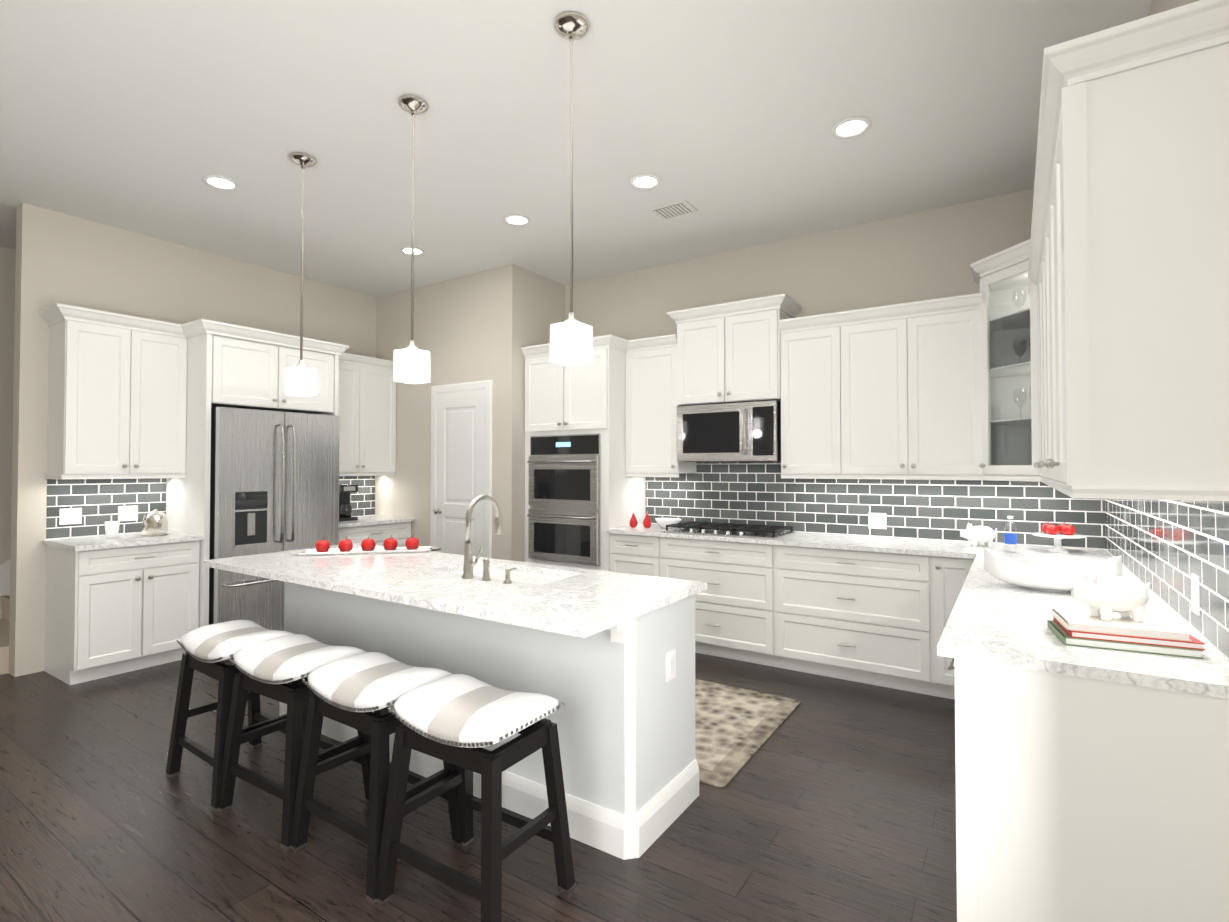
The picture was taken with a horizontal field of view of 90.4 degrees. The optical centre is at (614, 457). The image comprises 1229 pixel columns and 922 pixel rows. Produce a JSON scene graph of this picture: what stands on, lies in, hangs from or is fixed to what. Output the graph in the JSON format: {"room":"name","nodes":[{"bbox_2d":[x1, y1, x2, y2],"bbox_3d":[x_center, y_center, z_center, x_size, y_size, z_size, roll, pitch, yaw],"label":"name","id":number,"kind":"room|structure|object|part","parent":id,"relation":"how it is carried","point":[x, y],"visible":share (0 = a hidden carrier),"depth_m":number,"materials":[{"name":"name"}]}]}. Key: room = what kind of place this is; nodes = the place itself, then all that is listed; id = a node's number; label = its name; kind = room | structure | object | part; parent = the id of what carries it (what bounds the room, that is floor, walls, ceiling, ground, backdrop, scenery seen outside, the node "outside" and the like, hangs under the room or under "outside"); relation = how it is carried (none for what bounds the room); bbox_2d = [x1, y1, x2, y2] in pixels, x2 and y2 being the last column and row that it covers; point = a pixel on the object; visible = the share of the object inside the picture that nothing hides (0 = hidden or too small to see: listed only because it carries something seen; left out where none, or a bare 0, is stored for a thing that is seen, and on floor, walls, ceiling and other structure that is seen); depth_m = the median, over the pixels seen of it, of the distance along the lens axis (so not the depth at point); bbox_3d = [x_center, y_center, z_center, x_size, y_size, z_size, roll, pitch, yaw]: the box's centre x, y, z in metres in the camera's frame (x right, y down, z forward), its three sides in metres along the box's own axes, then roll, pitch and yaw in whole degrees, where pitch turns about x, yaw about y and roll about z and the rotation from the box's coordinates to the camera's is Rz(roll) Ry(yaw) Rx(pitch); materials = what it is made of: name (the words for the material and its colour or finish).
{"room":"kitchen","nodes":[
{"label":"kitchen","id":0,"kind":"room"},
{"bbox_2d":[0,246,15,617],"bbox_3d":[-5.286,-0.120,4.750,0.120,3.240,7.740,-1,-1,33],"label":"wall","id":1,"kind":"structure","parent":0,"point":[7,285],"depth_m":5.04,"materials":[{"name":"beige paint"}]},
{"bbox_2d":[0,559,10,600],"bbox_3d":[-4.501,0.418,5.816,0.015,2.200,3.000,-1,-1,33],"label":"trim","id":2,"kind":"structure","parent":1,"relation":"attached to","point":[5,578],"depth_m":5.02,"materials":[{"name":"white wood"}]},
{"bbox_2d":[9,203,375,676],"bbox_3d":[-3.115,-0.103,5.748,0.140,3.240,3.690,-1,-1,33],"label":"wall","id":3,"kind":"structure","parent":0,"point":[62,258],"depth_m":4.50,"materials":[{"name":"beige paint"}]},
{"bbox_2d":[46,476,374,538],"bbox_3d":[-3.260,0.365,5.381,0.010,0.460,2.630,-1,-1,33],"label":"backsplash","id":4,"kind":"structure","parent":3,"relation":"attached to","point":[82,507],"depth_m":4.57,"materials":[{"name":"tile"}]},
{"bbox_2d":[375,264,520,560],"bbox_3d":[-1.695,-0.098,6.008,1.950,3.240,0.120,-1,-1,33],"label":"wall","id":5,"kind":"structure","parent":0,"point":[467,328],"depth_m":5.83,"materials":[{"name":"beige paint"}]},
{"bbox_2d":[434,390,483,556],"bbox_3d":[-1.478,0.446,5.737,0.650,2.127,0.080,-1,-1,33],"label":"door","id":6,"kind":"structure","parent":5,"relation":"attached to","point":[459,452],"depth_m":5.77,"materials":[{"name":"white wood"}]},
{"bbox_2d":[430,380,491,557],"bbox_3d":[-1.462,0.407,5.762,0.820,2.220,0.020,-1,-1,33],"label":"door frame","id":7,"kind":"structure","parent":5,"relation":"attached to","point":[485,386],"depth_m":5.59,"materials":[{"name":"white wood"}]},
{"bbox_2d":[0,652,956,921],"bbox_3d":[-2.120,1.494,2.648,7.690,0.060,7.740,-1,-1,33],"label":"floor","id":8,"kind":"structure","parent":0,"point":[834,800],"depth_m":2.37,"materials":[{"name":"brown wood"}]},
{"bbox_2d":[0,595,9,674],"bbox_3d":[-3.960,0.590,5.614,1.139,1.850,2.740,-1,-1,33],"label":"stair steps","id":9,"kind":"structure","parent":8,"relation":"on","point":[4,641],"depth_m":4.49,"materials":[{"name":"beige carpet"}]},
{"bbox_2d":[38,303,414,684],"bbox_3d":[-2.926,0.253,5.125,0.845,2.508,2.689,-1,-1,33],"label":"cabinets","id":10,"kind":"object","parent":8,"relation":"on","point":[235,446],"depth_m":4.56,"materials":[{"name":"painted wood"},{"name":"brushed nickel"}]},
{"bbox_2d":[105,521,119,538],"bbox_3d":[-3.580,0.517,4.351,0.084,0.120,0.084,-1,-1,33],"label":"cup","id":11,"kind":"object","parent":10,"relation":"on","point":[112,529],"visible":1,"depth_m":4.32,"materials":[{"name":"white ceramic"}]},
{"bbox_2d":[142,509,167,535],"bbox_3d":[-3.438,0.485,4.569,0.265,0.192,0.158,-1,-1,33],"label":"kettle","id":12,"kind":"object","parent":10,"relation":"on","point":[154,522],"visible":1,"depth_m":4.51,"materials":[{"name":"silver metal"}]},
{"bbox_2d":[209,407,339,630],"bbox_3d":[-2.933,0.562,5.085,0.818,1.863,0.960,-1,-1,33],"label":"refrigerator","id":13,"kind":"object","parent":10,"relation":"in","point":[274,475],"depth_m":4.78,"materials":[{"name":"grey metal"}]},
{"bbox_2d":[339,484,357,520],"bbox_3d":[-2.599,0.433,5.849,0.201,0.340,0.180,-1,-1,33],"label":"coffee maker","id":14,"kind":"object","parent":10,"relation":"on","point":[345,505],"visible":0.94,"depth_m":5.80,"materials":[{"name":"grey plastic"}]},
{"bbox_2d":[165,619,297,811],"bbox_3d":[-1.743,1.131,2.838,0.524,0.671,0.408,-1,-1,35],"label":"bar stool","id":15,"kind":"object","parent":8,"relation":"on","point":[207,648],"visible":0.75,"depth_m":2.77,"materials":[{"name":"black wood"}]},
{"bbox_2d":[218,634,370,850],"bbox_3d":[-1.327,1.127,2.578,0.524,0.671,0.408,-1,-1,32],"label":"bar stool","id":16,"kind":"object","parent":8,"relation":"on","point":[271,668],"visible":0.81,"depth_m":2.49,"materials":[{"name":"black wood"}]},
{"bbox_2d":[291,652,461,903],"bbox_3d":[-0.884,1.122,2.305,0.524,0.671,0.408,-1,-1,34],"label":"bar stool","id":17,"kind":"object","parent":8,"relation":"on","point":[354,691],"visible":0.88,"depth_m":2.22,"materials":[{"name":"black wood"}]},
{"bbox_2d":[377,674,575,921],"bbox_3d":[-0.461,1.118,2.040,0.524,0.671,0.408,-1,-1,32],"label":"bar stool","id":18,"kind":"object","parent":8,"relation":"on","point":[459,720],"visible":1,"depth_m":1.98,"materials":[{"name":"black wood"}]},
{"bbox_2d":[274,563,698,859],"bbox_3d":[-0.790,1.029,3.080,2.406,0.885,0.658,-1,-1,33],"label":"kitchen island","id":19,"kind":"object","parent":8,"relation":"on","point":[607,658],"depth_m":2.45,"materials":[{"name":"white wood"}]},
{"bbox_2d":[202,543,706,638],"bbox_3d":[-0.915,0.570,2.999,2.560,0.030,0.920,-1,-1,33],"label":"island countertop","id":20,"kind":"structure","parent":19,"relation":"on","point":[581,605],"depth_m":2.60,"materials":[{"name":"white stone"}]},
{"bbox_2d":[291,534,440,555],"bbox_3d":[-1.466,0.515,3.636,0.840,0.100,0.162,0,-1,-14],"label":"tray","id":21,"kind":"object","parent":20,"relation":"on","point":[345,546],"visible":1,"depth_m":3.61,"materials":[{"name":"white ceramic"}]},
{"bbox_2d":[461,495,515,583],"bbox_3d":[-0.523,0.363,2.812,0.294,0.376,0.241,-1,-1,33],"label":"faucet","id":22,"kind":"object","parent":20,"relation":"on","point":[468,574],"depth_m":2.78,"materials":[{"name":"silver metal"}]},
{"bbox_2d":[666,648,675,681],"bbox_3d":[0.230,0.841,2.471,0.008,0.115,0.075,-1,-1,33],"label":"outlet plate","id":23,"kind":"object","parent":19,"relation":"attached to","point":[670,652],"depth_m":2.46,"materials":[{"name":"white plastic"}]},
{"bbox_2d":[695,679,799,786],"bbox_3d":[0.075,1.476,3.673,1.748,0.010,1.188,-1,-1,33],"label":"rug","id":24,"kind":"object","parent":8,"relation":"on","point":[736,728],"visible":0.4,"depth_m":3.35,"materials":[{"name":"beige fabric"}]},
{"bbox_2d":[521,0,1228,921],"bbox_3d":[0.477,0.128,3.705,4.192,2.708,2.879,-1,-1,33],"label":"cabinets","id":25,"kind":"object","parent":8,"relation":"on","point":[1077,346],"depth_m":1.77,"materials":[{"name":"white wood"}]},
{"bbox_2d":[527,433,600,565],"bbox_3d":[-0.461,0.356,5.256,0.760,1.105,0.108,-1,-1,33],"label":"double oven","id":26,"kind":"object","parent":25,"relation":"in","point":[564,514],"depth_m":5.24,"materials":[{"name":"silver metal"}]},
{"bbox_2d":[629,511,637,527],"bbox_3d":[0.160,0.521,5.152,0.070,0.140,0.070,0,-1,18],"label":"pear","id":27,"kind":"object","parent":25,"relation":"on","point":[633,522],"depth_m":5.13,"materials":[{"name":"red food"}]},
{"bbox_2d":[643,511,650,527],"bbox_3d":[0.274,0.520,5.126,0.070,0.140,0.070,0,-1,18],"label":"pear","id":28,"kind":"object","parent":25,"relation":"on","point":[647,522],"depth_m":5.10,"materials":[{"name":"red food"}]},
{"bbox_2d":[655,518,681,527],"bbox_3d":[0.449,0.552,5.118,0.241,0.076,0.179,-1,-1,33],"label":"bowl","id":29,"kind":"object","parent":25,"relation":"on","point":[662,522],"visible":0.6,"depth_m":5.07,"materials":[{"name":"white ceramic"}]},
{"bbox_2d":[660,521,795,538],"bbox_3d":[0.883,0.560,4.759,0.915,0.050,0.515,-1,-1,33],"label":"cooktop","id":30,"kind":"object","parent":25,"relation":"in","point":[754,531],"depth_m":4.65,"materials":[{"name":"black metal"}]},
{"bbox_2d":[677,400,780,461],"bbox_3d":[0.939,-0.189,4.857,0.820,0.449,0.445,-1,-1,33],"label":"microwave","id":31,"kind":"object","parent":25,"relation":"in","point":[728,430],"depth_m":4.69,"materials":[{"name":"grey metal"}]},
{"bbox_2d":[606,524,1228,698],"bbox_3d":[0.872,0.578,3.461,3.271,0.030,2.842,-1,-1,33],"label":"countertop","id":32,"kind":"structure","parent":25,"relation":"on","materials":[{"name":"stone"}]},
{"bbox_2d":[960,523,996,546],"bbox_3d":[2.345,0.497,3.936,0.204,0.144,0.126,-1,-1,33],"label":"pig","id":33,"kind":"object","parent":25,"relation":"on","point":[975,535],"visible":1,"depth_m":3.90,"materials":[{"name":"white ceramic"}]},
{"bbox_3d":[2.348,-0.512,3.636,0.319,1.230,0.309,-1,-1,33],"label":"corner door","id":34,"kind":"part","parent":25,"relation":"part of","materials":[{"name":"white wood"}]},
{"bbox_2d":[1004,516,1016,552],"bbox_3d":[2.361,0.457,3.640,0.065,0.215,0.063,-1,-1,33],"label":"water bottle","id":35,"kind":"object","parent":25,"relation":"on","point":[1010,538],"visible":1,"depth_m":3.62,"materials":[{"name":"clear glass"}]},
{"bbox_2d":[984,547,1121,592],"bbox_3d":[1.788,0.465,2.509,0.460,0.160,0.226,-1,-1,33],"label":"bowl","id":36,"kind":"object","parent":25,"relation":"on","point":[1007,570],"visible":0.83,"depth_m":2.49,"materials":[{"name":"white ceramic"}]},
{"bbox_2d":[1031,521,1085,552],"bbox_3d":[2.666,0.477,3.667,0.270,0.178,0.270,-1,-1,33],"label":"cake stand","id":37,"kind":"object","parent":25,"relation":"on","point":[1059,533],"visible":1,"depth_m":3.63,"materials":[{"name":"white ceramic"}]},
{"bbox_2d":[1047,608,1204,658],"bbox_3d":[1.461,0.502,1.767,0.305,0.061,0.220,0,-1,25],"label":"books","id":38,"kind":"object","parent":25,"relation":"on","point":[1156,635],"visible":0.96,"depth_m":1.70,"materials":[{"name":"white paper"}]},
{"bbox_2d":[1071,569,1149,621],"bbox_3d":[1.456,0.403,1.793,0.189,0.137,0.126,-1,-1,33],"label":"pig","id":39,"kind":"object","parent":38,"relation":"on","point":[1104,597],"visible":1,"depth_m":1.76,"materials":[{"name":"white ceramic"}]},
{"bbox_2d":[521,268,564,561],"bbox_3d":[-0.719,-0.101,5.829,0.120,3.240,0.650,-1,-1,33],"label":"wall","id":40,"kind":"structure","parent":0,"point":[542,303],"depth_m":5.69,"materials":[{"name":"beige paint"}]},
{"bbox_2d":[0,0,1151,296],"bbox_3d":[-2.120,-1.806,2.705,7.690,0.060,7.740,-1,-1,33],"label":"ceiling","id":41,"kind":"structure","parent":0,"point":[146,116],"depth_m":3.21,"materials":[{"name":"white paint"}]},
{"bbox_2d":[202,175,239,190],"bbox_3d":[-2.508,-1.749,3.891,0.204,0.010,0.204,-1,-1,33],"label":"recessed light","id":42,"kind":"object","parent":41,"relation":"in","point":[220,182],"visible":0.96,"depth_m":3.89,"materials":[{"name":"white plastic"}]},
{"bbox_2d":[285,152,316,395],"bbox_3d":[-1.832,-1.063,3.579,0.150,1.394,0.150,-1,-1,33],"label":"pendant light","id":43,"kind":"object","parent":41,"relation":"hanging from","point":[301,374],"visible":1,"depth_m":3.56,"materials":[{"name":"white glass"}]},
{"bbox_2d":[399,246,424,255],"bbox_3d":[-1.695,-1.728,5.115,0.204,0.010,0.204,-1,-1,33],"label":"recessed light","id":44,"kind":"object","parent":41,"relation":"in","point":[406,250],"visible":0.88,"depth_m":5.11,"materials":[{"name":"white plastic"}]},
{"bbox_2d":[393,94,430,383],"bbox_3d":[-1.004,-1.072,3.037,0.150,1.394,0.150,-1,-1,33],"label":"pendant light","id":45,"kind":"object","parent":41,"relation":"hanging from","point":[413,106],"visible":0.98,"depth_m":3.02,"materials":[{"name":"white glass"}]},
{"bbox_2d":[503,214,530,225],"bbox_3d":[-0.716,-1.739,4.474,0.204,0.010,0.204,-1,-1,33],"label":"recessed light","id":46,"kind":"object","parent":41,"relation":"in","point":[516,220],"visible":0.96,"depth_m":4.47,"materials":[{"name":"white"}]},
{"bbox_2d":[550,11,592,365],"bbox_3d":[-0.175,-1.081,2.495,0.150,1.394,0.150,-1,-1,33],"label":"pendant light","id":47,"kind":"object","parent":41,"relation":"hanging from","point":[571,26],"visible":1,"depth_m":2.48,"materials":[{"name":"white glass"}]},
{"bbox_2d":[629,174,660,189],"bbox_3d":[0.196,-1.749,3.877,0.204,0.010,0.204,-1,-1,33],"label":"recessed light","id":48,"kind":"object","parent":41,"relation":"in","point":[645,181],"visible":1,"depth_m":3.87,"materials":[{"name":"white"}]},
{"bbox_2d":[649,200,697,219],"bbox_3d":[0.417,-1.739,4.306,0.280,0.015,0.200,-1,-1,33],"label":"ceiling vent","id":49,"kind":"object","parent":41,"relation":"in","point":[675,209],"visible":0.98,"depth_m":4.28,"materials":[{"name":"white metal"}]},
{"bbox_2d":[831,116,871,138],"bbox_3d":[1.263,-1.760,3.262,0.204,0.010,0.204,-1,-1,33],"label":"recessed light","id":50,"kind":"object","parent":41,"relation":"in","point":[850,127],"visible":1,"depth_m":3.26,"materials":[{"name":"white"}]},
{"bbox_2d":[565,189,1105,549],"bbox_3d":[1.313,-0.116,4.970,4.460,3.240,0.140,-1,-1,33],"label":"wall","id":51,"kind":"structure","parent":0,"point":[927,255],"depth_m":4.67,"materials":[{"name":"beige paint"}]},
{"bbox_2d":[645,462,1104,548],"bbox_3d":[1.650,0.290,4.652,3.275,0.584,0.010,-1,-1,33],"label":"backsplash","id":52,"kind":"structure","parent":51,"relation":"attached to","point":[760,493],"depth_m":4.49,"materials":[{"name":"tile"}]},
{"bbox_2d":[1106,0,1225,657],"bbox_3d":[1.000,-0.193,0.550,0.140,3.240,7.600,-1,-1,33],"label":"wall","id":53,"kind":"structure","parent":0,"point":[1157,6],"depth_m":2.18,"materials":[{"name":"beige paint"}]},
{"bbox_2d":[1105,499,1228,659],"bbox_3d":[2.240,0.317,2.573,0.010,0.460,2.838,-1,-1,33],"label":"backsplash","id":54,"kind":"structure","parent":53,"relation":"attached to","point":[1174,554],"depth_m":2.03,"materials":[{"name":"tile"}]}
]}

